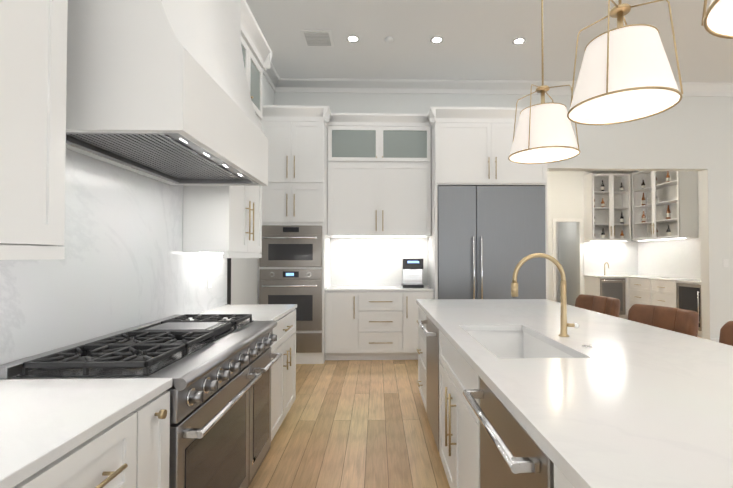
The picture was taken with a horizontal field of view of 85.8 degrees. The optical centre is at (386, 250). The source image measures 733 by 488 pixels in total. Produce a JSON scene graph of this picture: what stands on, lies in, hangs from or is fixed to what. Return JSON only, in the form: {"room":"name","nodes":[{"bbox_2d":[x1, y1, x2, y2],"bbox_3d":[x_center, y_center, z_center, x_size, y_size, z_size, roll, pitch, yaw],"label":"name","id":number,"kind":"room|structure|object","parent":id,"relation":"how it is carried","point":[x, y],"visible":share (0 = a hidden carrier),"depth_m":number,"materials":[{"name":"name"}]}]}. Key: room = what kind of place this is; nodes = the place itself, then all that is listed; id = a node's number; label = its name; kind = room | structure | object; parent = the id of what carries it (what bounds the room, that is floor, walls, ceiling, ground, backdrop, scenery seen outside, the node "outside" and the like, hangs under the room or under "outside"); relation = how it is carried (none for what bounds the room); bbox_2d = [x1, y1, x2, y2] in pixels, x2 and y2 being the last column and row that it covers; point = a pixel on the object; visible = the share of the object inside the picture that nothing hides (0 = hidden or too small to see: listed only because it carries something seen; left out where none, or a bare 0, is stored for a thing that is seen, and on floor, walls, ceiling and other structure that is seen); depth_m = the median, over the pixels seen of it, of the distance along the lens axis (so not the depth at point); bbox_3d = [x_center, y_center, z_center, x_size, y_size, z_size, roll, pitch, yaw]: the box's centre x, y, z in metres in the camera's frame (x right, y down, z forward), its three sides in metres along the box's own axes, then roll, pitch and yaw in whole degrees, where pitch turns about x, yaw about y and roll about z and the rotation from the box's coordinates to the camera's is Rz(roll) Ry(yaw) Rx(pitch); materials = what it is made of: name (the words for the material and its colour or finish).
{"room":"kitchen","nodes":[
{"label":"kitchen","id":0,"kind":"room"},
{"bbox_2d":[197,75,273,313],"bbox_3d":[-1.499,-0.599,0.540,0.310,3.900,10.600,0,-1,-1],"label":"wall","id":1,"kind":"structure","parent":0,"point":[242,280],"depth_m":4.47,"materials":[{"name":"white paint"}]},
{"bbox_2d":[0,0,67,259],"bbox_3d":[-1.122,-0.910,-0.003,0.373,1.835,2.685,0,-1,-1],"label":"upper cabinet","id":2,"kind":"object","parent":1,"relation":"attached to","point":[33,57],"visible":1,"depth_m":1.15,"materials":[{"name":"white paint"}]},
{"bbox_2d":[0,148,226,364],"bbox_3d":[-1.342,-0.330,1.049,0.028,1.520,4.818,0,-1,-1],"label":"backsplash","id":3,"kind":"structure","parent":1,"relation":"attached to","point":[126,262],"depth_m":1.91,"materials":[{"name":"stone"}]},
{"bbox_2d":[66,0,267,185],"bbox_3d":[-1.053,-1.325,1.984,0.608,1.800,1.110,0,-1,-1],"label":"range hood","id":4,"kind":"object","parent":1,"relation":"attached to","point":[158,90],"visible":0.94,"depth_m":1.51,"materials":[{"name":"white paint"}]},
{"bbox_2d":[183,0,271,257],"bbox_3d":[-1.197,-0.859,3.053,0.373,1.835,0.890,0,-1,-1],"label":"upper cabinet","id":5,"kind":"object","parent":1,"relation":"attached to","point":[226,221],"visible":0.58,"depth_m":2.83,"materials":[{"name":"white paint"}]},
{"bbox_2d":[262,62,281,89],"bbox_3d":[-1.548,-2.399,4.541,0.105,0.165,2.100,0,-1,-1],"label":"crown molding","id":6,"kind":"structure","parent":1,"relation":"attached to","point":[276,82],"depth_m":5.45,"materials":[{"name":"white paint"}]},
{"bbox_2d":[248,336,701,487],"bbox_3d":[3.753,1.418,2.735,10.900,0.060,14.800,0,-1,-1],"label":"floor","id":7,"kind":"structure","parent":0,"point":[355,424],"depth_m":2.98,"materials":[{"name":"brown wood"}]},
{"bbox_2d":[4,478,19,487],"bbox_3d":[-1.013,0.897,0.327,0.608,0.898,0.806,0,-1,-1],"label":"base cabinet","id":8,"kind":"object","parent":7,"relation":"on","point":[16,484],"depth_m":0.76,"materials":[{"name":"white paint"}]},
{"bbox_2d":[20,394,155,487],"bbox_3d":[-1.029,0.908,0.963,0.608,0.898,0.467,0,-1,-1],"label":"base cabinet","id":9,"kind":"object","parent":7,"relation":"on","point":[120,454],"depth_m":1.04,"materials":[{"name":"white paint"}]},
{"bbox_2d":[0,378,172,487],"bbox_3d":[-1.002,0.428,-0.014,0.613,0.030,2.702,0,-1,-1],"label":"countertop","id":10,"kind":"structure","parent":9,"relation":"on","point":[40,418],"depth_m":1.05,"materials":[{"name":"white stone"}]},
{"bbox_2d":[0,314,281,487],"bbox_3d":[-1.008,0.887,1.948,0.697,0.975,1.230,0,-1,-1],"label":"range","id":11,"kind":"object","parent":7,"relation":"on","point":[216,368],"visible":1,"depth_m":1.68,"materials":[{"name":"metal"}]},
{"bbox_2d":[156,382,172,487],"bbox_3d":[-1.036,0.913,1.233,0.608,0.898,0.187,0,-1,-1],"label":"base cabinet","id":12,"kind":"object","parent":7,"relation":"on","point":[162,399],"depth_m":1.29,"materials":[{"name":"white paint"}]},
{"bbox_2d":[188,304,296,440],"bbox_3d":[-1.060,0.927,2.995,0.646,0.929,0.862,0,-1,-1],"label":"base cabinet","id":13,"kind":"object","parent":7,"relation":"on","point":[283,382],"visible":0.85,"depth_m":2.98,"materials":[{"name":"white paint"}]},
{"bbox_2d":[258,105,331,363],"bbox_3d":[-1.176,-0.190,5.277,0.883,3.239,0.829,0,-1,-1],"label":"tall cabinet","id":14,"kind":"object","parent":7,"relation":"on","point":[294,264],"visible":0.94,"depth_m":4.95,"materials":[{"name":"white paint"}]},
{"bbox_2d":[325,289,360,359],"bbox_3d":[-0.585,0.981,5.362,0.431,0.899,0.648,0,-1,-1],"label":"base cabinet","id":15,"kind":"object","parent":7,"relation":"on","point":[342,306],"depth_m":5.05,"materials":[{"name":"white paint"}]},
{"bbox_2d":[361,289,408,359],"bbox_3d":[-0.084,0.982,5.374,0.694,0.899,0.648,0,-1,-1],"label":"base cabinet","id":16,"kind":"object","parent":7,"relation":"on","point":[371,308],"depth_m":5.06,"materials":[{"name":"white paint"}]},
{"bbox_2d":[329,285,432,288],"bbox_3d":[-0.097,0.517,5.379,1.406,0.030,0.653,0,-1,-1],"label":"countertop","id":17,"kind":"structure","parent":16,"relation":"on","point":[332,286],"depth_m":5.33,"materials":[{"name":"white stone"}]},
{"bbox_2d":[401,259,423,287],"bbox_3d":[0.354,0.308,5.442,0.275,0.390,0.380,0,-1,-1],"label":"coffee machine","id":18,"kind":"object","parent":17,"relation":"on","point":[411,273],"visible":0.98,"depth_m":5.29,"materials":[{"name":"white plastic"}]},
{"bbox_2d":[409,289,433,359],"bbox_3d":[0.403,0.982,5.386,0.405,0.899,0.648,0,-1,-1],"label":"base cabinet","id":19,"kind":"object","parent":7,"relation":"on","point":[414,294],"depth_m":5.07,"materials":[{"name":"white paint"}]},
{"bbox_2d":[428,187,546,298],"bbox_3d":[1.317,0.305,5.366,1.412,2.254,0.740,0,-1,-1],"label":"refrigerator","id":20,"kind":"object","parent":7,"relation":"on","point":[489,215],"depth_m":5.00,"materials":[{"name":"grey metal"}]},
{"bbox_2d":[417,303,579,487],"bbox_3d":[0.766,0.916,1.439,0.972,0.900,4.678,0,-1,-1],"label":"kitchen island","id":21,"kind":"object","parent":7,"relation":"on","point":[480,441],"depth_m":1.62,"materials":[{"name":"white paint"}]},
{"bbox_2d":[416,299,732,487],"bbox_3d":[0.589,0.449,1.434,0.490,0.035,4.720,0,-1,-1],"label":"island countertop","id":22,"kind":"structure","parent":21,"relation":"on","point":[607,427],"depth_m":1.00,"materials":[{"name":"white stone"}]},
{"bbox_2d":[511,253,578,336],"bbox_3d":[0.811,0.227,2.026,0.339,0.428,0.056,0,-1,-1],"label":"faucet","id":23,"kind":"object","parent":22,"relation":"on","point":[564,324],"visible":1,"depth_m":2.02,"materials":[{"name":"gold metal"}]},
{"bbox_2d":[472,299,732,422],"bbox_3d":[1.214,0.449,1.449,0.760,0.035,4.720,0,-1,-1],"label":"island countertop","id":24,"kind":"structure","parent":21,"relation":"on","point":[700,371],"depth_m":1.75,"materials":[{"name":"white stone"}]},
{"bbox_2d":[464,327,571,358],"bbox_3d":[0.631,0.575,1.968,0.428,0.225,0.818,0,-1,-1],"label":"sink","id":25,"kind":"object","parent":24,"relation":"in","point":[506,342],"depth_m":2.36,"materials":[{"name":"white ceramic"}]},
{"bbox_2d":[575,294,619,316],"bbox_3d":[1.657,0.899,3.380,0.532,1.000,0.501,0,-1,-11],"label":"bar stool","id":26,"kind":"object","parent":7,"relation":"on","point":[605,305],"visible":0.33,"depth_m":3.42,"materials":[{"name":"leather"}]},
{"bbox_2d":[585,278,626,318],"bbox_3d":[4.805,1.037,8.655,0.571,0.899,0.625,0,-1,-1],"label":"base cabinet","id":27,"kind":"object","parent":7,"relation":"on","point":[616,288],"depth_m":8.35,"materials":[{"name":"white paint"}]},
{"bbox_2d":[584,274,654,277],"bbox_3d":[5.128,0.572,8.672,1.258,0.030,0.623,0,-1,-1],"label":"countertop","id":28,"kind":"structure","parent":27,"relation":"on","point":[585,275],"depth_m":8.67,"materials":[{"name":"white stone"}]},
{"bbox_2d":[627,278,650,318],"bbox_3d":[5.439,1.026,8.048,0.667,0.899,0.675,0,-1,-1],"label":"base cabinet","id":29,"kind":"object","parent":7,"relation":"on","point":[638,289],"depth_m":8.07,"materials":[{"name":"white paint"}]},
{"bbox_2d":[627,304,698,336],"bbox_3d":[1.705,0.887,2.633,0.532,1.000,0.501,0,-1,-14],"label":"bar stool","id":30,"kind":"object","parent":7,"relation":"on","point":[684,321],"visible":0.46,"depth_m":2.66,"materials":[{"name":"leather"}]},
{"bbox_2d":[651,278,674,307],"bbox_3d":[5.476,1.015,7.376,0.626,0.899,0.669,0,-1,-1],"label":"base cabinet","id":31,"kind":"object","parent":7,"relation":"on","point":[662,293],"depth_m":7.39,"materials":[{"name":"white paint"}]},
{"bbox_2d":[675,282,701,336],"bbox_3d":[5.491,1.004,6.739,0.626,0.899,0.606,0,-1,-1],"label":"base cabinet","id":32,"kind":"object","parent":7,"relation":"on","point":[687,294],"depth_m":6.73,"materials":[{"name":"white paint"}]},
{"bbox_2d":[663,278,700,281],"bbox_3d":[5.477,0.551,7.396,0.623,0.030,1.945,0,-1,-1],"label":"countertop","id":33,"kind":"structure","parent":32,"relation":"on","point":[664,279],"depth_m":7.23,"materials":[{"name":"white stone"}]},
{"bbox_2d":[719,321,732,345],"bbox_3d":[1.724,0.874,1.863,0.532,1.000,0.501,0,-1,-13],"label":"bar stool","id":34,"kind":"object","parent":7,"relation":"on","point":[726,333],"visible":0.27,"depth_m":2.10,"materials":[{"name":"leather"}]},
{"bbox_2d":[246,0,732,82],"bbox_3d":[3.804,-2.576,0.703,10.900,0.060,10.600,0,-1,-1],"label":"ceiling","id":35,"kind":"structure","parent":0,"point":[478,36],"depth_m":4.59,"materials":[{"name":"white paint"}]},
{"bbox_2d":[301,30,333,46],"bbox_3d":[-0.802,-2.472,4.600,0.340,0.018,0.340,0,-1,-1],"label":"ceiling vent","id":36,"kind":"object","parent":35,"relation":"in","point":[317,38],"visible":1,"depth_m":4.58,"materials":[{"name":"white metal"}]},
{"bbox_2d":[346,35,359,42],"bbox_3d":[-0.392,-2.478,4.610,0.151,0.006,0.151,0,-1,-16],"label":"recessed light","id":37,"kind":"object","parent":35,"relation":"in","point":[350,38],"depth_m":4.60,"materials":[{"name":"white paint"}]},
{"bbox_2d":[385,37,393,43],"bbox_3d":[0.035,-2.465,4.620,0.110,0.030,0.110,0,-1,-1],"label":"smoke detector","id":38,"kind":"object","parent":35,"relation":"attached to","point":[389,40],"visible":0.98,"depth_m":4.59,"materials":[{"name":"white paint"}]},
{"bbox_2d":[430,36,442,43],"bbox_3d":[0.591,-2.477,4.634,0.151,0.006,0.151,0,-1,-16],"label":"recessed light","id":39,"kind":"object","parent":35,"relation":"in","point":[433,40],"depth_m":4.62,"materials":[{"name":"white paint"}]},
{"bbox_2d":[512,37,525,44],"bbox_3d":[1.567,-2.477,4.658,0.151,0.006,0.151,0,-1,-16],"label":"recessed light","id":40,"kind":"object","parent":35,"relation":"in","point":[520,40],"depth_m":4.66,"materials":[{"name":"white paint"}]},
{"bbox_2d":[508,0,579,163],"bbox_3d":[0.947,-1.543,2.396,0.405,1.949,0.405,0,-1,-1],"label":"pendant light","id":41,"kind":"object","parent":35,"relation":"hanging from","point":[544,133],"visible":1,"depth_m":2.27,"materials":[{"name":"white fabric"}]},
{"bbox_2d":[567,0,682,124],"bbox_3d":[0.965,-1.555,1.637,0.405,1.949,0.405,0,-1,-1],"label":"pendant light","id":42,"kind":"object","parent":35,"relation":"hanging from","point":[626,74],"visible":1,"depth_m":1.52,"materials":[{"name":"white fabric"}]},
{"bbox_2d":[701,0,732,38],"bbox_3d":[0.983,-1.567,0.917,0.405,1.949,0.405,0,-1,-1],"label":"pendant light","id":43,"kind":"object","parent":35,"relation":"hanging from","point":[717,18],"visible":1,"depth_m":1.03,"materials":[{"name":"white fabric"}]},
{"bbox_2d":[274,92,732,339],"bbox_3d":[3.747,-0.509,5.889,10.760,3.900,0.159,0,-1,-1],"label":"wall","id":44,"kind":"structure","parent":0,"point":[688,133],"depth_m":5.84,"materials":[{"name":"white paint"}]},
{"bbox_2d":[327,113,386,236],"bbox_3d":[-0.422,-1.015,5.514,0.762,1.640,0.418,0,-1,-1],"label":"upper cabinet","id":45,"kind":"object","parent":44,"relation":"attached to","point":[378,174],"depth_m":5.31,"materials":[{"name":"white paint"}]},
{"bbox_2d":[331,237,427,284],"bbox_3d":[-0.105,0.158,5.704,1.406,0.698,0.015,0,-1,-1],"label":"backsplash","id":46,"kind":"structure","parent":44,"relation":"attached to","point":[354,260],"depth_m":5.69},
{"bbox_2d":[387,113,430,236],"bbox_3d":[0.221,-1.015,5.530,0.763,1.640,0.418,0,-1,-1],"label":"upper cabinet","id":47,"kind":"object","parent":44,"relation":"attached to","point":[408,135],"depth_m":5.33,"materials":[{"name":"white paint"}]},
{"bbox_2d":[428,107,498,186],"bbox_3d":[1.002,-1.320,5.389,0.782,0.975,0.748,0,-1,-1],"label":"upper cabinet","id":48,"kind":"object","parent":44,"relation":"attached to","point":[464,140],"depth_m":5.02,"materials":[{"name":"white paint"}]},
{"bbox_2d":[273,78,732,96],"bbox_3d":[3.750,-2.378,5.798,10.760,0.165,0.105,0,-1,-1],"label":"crown molding","id":49,"kind":"structure","parent":44,"relation":"attached to","point":[299,85],"depth_m":5.73,"materials":[{"name":"white paint"}]},
{"bbox_2d":[499,107,547,186],"bbox_3d":[1.665,-1.320,5.405,0.783,0.975,0.748,0,-1,-1],"label":"upper cabinet","id":50,"kind":"object","parent":44,"relation":"attached to","point":[511,174],"depth_m":5.03,"materials":[{"name":"white paint"}]},
{"bbox_2d":[710,338,718,341],"bbox_3d":[6.854,1.371,5.854,4.150,0.140,0.015,0,-1,-1],"label":"baseboard","id":51,"kind":"structure","parent":44,"relation":"attached to","point":[715,339],"depth_m":5.79,"materials":[{"name":"white paint"}]},
{"bbox_2d":[547,170,699,305],"bbox_3d":[3.968,-0.208,8.320,3.840,3.380,4.700,0,-1,-1],"label":"wall","id":52,"kind":"structure","parent":0,"point":[565,191],"depth_m":8.99,"materials":[{"name":"white paint"}]},
{"bbox_2d":[620,171,651,240],"bbox_3d":[5.554,-0.960,8.830,0.399,1.500,0.379,0,-1,-1],"label":"upper cabinet","id":53,"kind":"object","parent":52,"relation":"attached to","point":[647,205],"depth_m":8.68,"materials":[{"name":"white paint"}]}
]}

